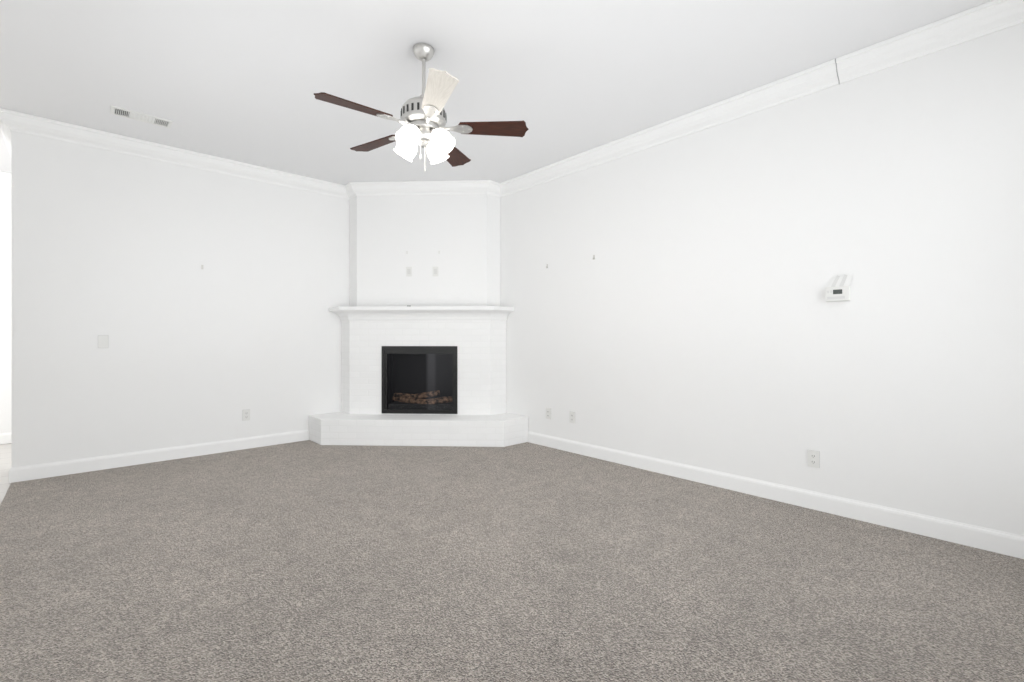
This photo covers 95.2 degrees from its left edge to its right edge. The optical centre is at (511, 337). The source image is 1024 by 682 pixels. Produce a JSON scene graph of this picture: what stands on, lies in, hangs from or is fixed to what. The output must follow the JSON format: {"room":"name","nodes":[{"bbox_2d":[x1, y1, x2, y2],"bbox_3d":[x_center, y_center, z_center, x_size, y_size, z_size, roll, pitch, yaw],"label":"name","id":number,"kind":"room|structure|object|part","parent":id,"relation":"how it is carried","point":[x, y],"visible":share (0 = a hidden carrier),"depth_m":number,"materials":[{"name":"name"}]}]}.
{"room":"living room","nodes":[
{"label":"living room","id":0,"kind":"room"},
{"bbox_2d":[0,443,11,504],"bbox_3d":[-3.804,1.252,1.316,2.950,0.096,8.700,0,0,-42],"label":"floor","id":1,"kind":"structure","parent":0,"point":[5,458],"depth_m":4.32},
{"bbox_2d":[0,185,11,432],"bbox_3d":[-6.581,-0.320,4.569,2.950,3.040,0.150,0,0,-42],"label":"wall","id":2,"kind":"structure","parent":0,"point":[5,309],"depth_m":5.27,"materials":[{"name":"white paint"}]},
{"bbox_2d":[0,432,11,443],"bbox_3d":[-6.526,1.139,4.509,2.950,0.122,0.014,0,0,-42],"label":"baseboard","id":3,"kind":"structure","parent":2,"relation":"attached to","point":[5,438],"depth_m":5.26,"materials":[{"name":"white wood"}]},
{"bbox_2d":[0,171,11,186],"bbox_3d":[-6.495,-1.773,4.476,2.950,0.131,0.104,0,0,-42],"label":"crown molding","id":4,"kind":"structure","parent":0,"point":[5,178],"depth_m":5.23,"materials":[{"name":"white wood"}]},
{"bbox_2d":[12,131,348,467],"bbox_3d":[-2.582,-0.320,5.386,4.350,3.040,0.150,0,0,-42],"label":"wall","id":5,"kind":"structure","parent":0,"point":[118,249],"depth_m":4.53,"materials":[{"name":"white paint"}]},
{"bbox_2d":[1,132,11,157],"bbox_3d":[-4.882,-1.773,4.600,0.103,0.131,2.100,0,0,-42],"label":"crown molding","id":6,"kind":"structure","parent":5,"relation":"attached to","point":[7,136],"depth_m":4.21,"materials":[{"name":"white wood"}]},
{"bbox_2d":[98,335,107,347],"bbox_3d":[-3.711,0.040,4.242,0.072,0.117,0.011,0,0,-42],"label":"light switch","id":7,"kind":"object","parent":5,"relation":"attached to","point":[102,341],"visible":1,"depth_m":4.24,"materials":[{"name":"white plastic"}]},
{"bbox_2d":[9,429,308,482],"bbox_3d":[-3.259,1.139,4.654,2.392,0.122,0.014,0,0,-42],"label":"baseboard","id":8,"kind":"structure","parent":5,"relation":"attached to","point":[38,471],"depth_m":4.43,"materials":[{"name":"white wood"}]},
{"bbox_2d":[0,108,351,199],"bbox_3d":[-3.074,-1.773,4.751,2.973,0.131,0.120,0,0,-42],"label":"crown molding","id":9,"kind":"structure","parent":5,"relation":"attached to","point":[10,120],"depth_m":4.45,"materials":[{"name":"white wood"}]},
{"bbox_2d":[243,409,249,420],"bbox_3d":[-2.856,0.837,5.027,0.072,0.117,0.008,0,0,-42],"label":"electrical outlet","id":10,"kind":"object","parent":5,"relation":"attached to","point":[246,414],"visible":1,"depth_m":5.03,"materials":[{"name":"white plastic"}]},
{"bbox_2d":[0,0,991,184],"bbox_3d":[-2.200,-1.890,2.786,7.300,0.100,8.700,0,0,-42],"label":"ceiling","id":11,"kind":"structure","parent":0,"point":[243,81],"depth_m":3.17,"materials":[{"name":"white paint"}]},
{"bbox_2d":[110,106,172,127],"bbox_3d":[-3.092,-1.836,3.908,0.400,0.009,0.170,0,0,-42],"label":"ceiling vent","id":12,"kind":"object","parent":11,"relation":"in","point":[134,115],"visible":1,"depth_m":3.90,"materials":[{"name":"white plastic"}]},
{"bbox_2d":[314,43,528,170],"bbox_3d":[-0.605,-1.446,2.966,1.252,0.782,1.274,0,0,-42],"label":"ceiling fan","id":13,"kind":"object","parent":11,"relation":"hanging from","point":[422,121],"visible":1,"depth_m":2.91,"materials":[{"name":"silver metal"}]},
{"bbox_3d":[-0.418,-1.338,2.562,0.275,0.040,0.428,0,0,-43],"label":"blade","id":14,"kind":"part","parent":13,"relation":"part of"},
{"bbox_2d":[0,440,1023,681],"bbox_3d":[-0.352,1.250,2.953,4.350,0.100,6.450,0,0,-42],"label":"floor","id":15,"kind":"structure","parent":0,"point":[306,561],"depth_m":2.31,"materials":[{"name":"grey carpet"}]},
{"bbox_2d":[309,194,527,446],"bbox_3d":[-1.094,-0.319,5.411,1.817,3.037,1.817,0,0,-42],"label":"fireplace","id":16,"kind":"object","parent":15,"relation":"on","point":[423,315],"visible":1,"depth_m":5.57,"materials":[{"name":"white paint"}]},
{"bbox_3d":[-1.089,0.502,5.537,0.692,0.795,0.692,0,0,-43],"label":"firebox frame","id":17,"kind":"part","parent":16,"relation":"part of","materials":[{"name":"black metal"}]},
{"bbox_3d":[-1.090,0.531,5.520,0.552,0.673,0.552,0,0,-43],"label":"firebox glass","id":18,"kind":"part","parent":16,"relation":"part of","materials":[{"name":"black glass"}]},
{"bbox_2d":[328,306,514,320],"bbox_3d":[-1.087,-0.278,5.575,1.584,0.155,1.584,0,0,-43],"label":"mantel shelf","id":19,"kind":"object","parent":16,"relation":"attached to","point":[345,313],"depth_m":5.46,"materials":[{"name":"white paint"}]},
{"bbox_2d":[344,180,499,195],"bbox_3d":[-1.050,-1.773,5.573,1.330,0.131,1.224,0,0,-42],"label":"crown molding","id":20,"kind":"structure","parent":16,"relation":"attached to","point":[489,187],"depth_m":5.55,"materials":[{"name":"white wood"}]},
{"bbox_2d":[500,23,1023,535],"bbox_3d":[1.145,-0.320,4.427,0.150,3.040,6.300,0,0,-42],"label":"wall","id":21,"kind":"structure","parent":0,"point":[688,315],"depth_m":3.27,"materials":[{"name":"white paint"}]},
{"bbox_2d":[546,408,550,418],"bbox_3d":[0.398,0.837,5.125,0.008,0.117,0.072,0,0,-42],"label":"electrical outlet","id":22,"kind":"object","parent":21,"relation":"attached to","point":[548,413],"visible":1,"depth_m":5.12,"materials":[{"name":"white plastic"}]},
{"bbox_2d":[569,411,574,422],"bbox_3d":[0.627,0.836,4.875,0.008,0.117,0.072,0,0,-42],"label":"electrical outlet","id":23,"kind":"object","parent":21,"relation":"attached to","point":[571,417],"visible":1,"depth_m":4.88,"materials":[{"name":"white plastic"}]},
{"bbox_2d":[496,0,1023,197],"bbox_3d":[1.501,-1.773,3.851,0.103,0.131,4.970,0,0,-42],"label":"crown molding","id":24,"kind":"structure","parent":21,"relation":"attached to","point":[987,18],"depth_m":3.25,"materials":[{"name":"white wood"}]},
{"bbox_2d":[528,431,1023,558],"bbox_3d":[1.700,1.139,3.700,0.014,0.122,4.478,0,0,-42],"label":"baseboard","id":25,"kind":"structure","parent":21,"relation":"attached to","point":[997,541],"depth_m":3.23,"materials":[{"name":"white wood"}]},
{"bbox_2d":[808,450,819,467],"bbox_3d":[2.104,0.850,3.263,0.008,0.117,0.072,0,0,-42],"label":"electrical outlet","id":26,"kind":"object","parent":21,"relation":"attached to","point":[813,458],"visible":1,"depth_m":3.26,"materials":[{"name":"white plastic"}]},
{"bbox_2d":[835,58,839,83],"bbox_3d":[2.171,-1.773,3.118,0.104,0.131,0.006,0,0,-42],"label":"seam","id":27,"kind":"object","parent":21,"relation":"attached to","point":[837,71],"depth_m":3.11,"materials":[{"name":"grey"}]},
{"bbox_2d":[825,274,852,301],"bbox_3d":[2.198,-0.331,3.143,0.033,0.178,0.156,0,0,-42],"label":"thermostat","id":28,"kind":"object","parent":21,"relation":"attached to","point":[837,288],"visible":0.96,"depth_m":3.14,"materials":[{"name":"white plastic"}]}
]}

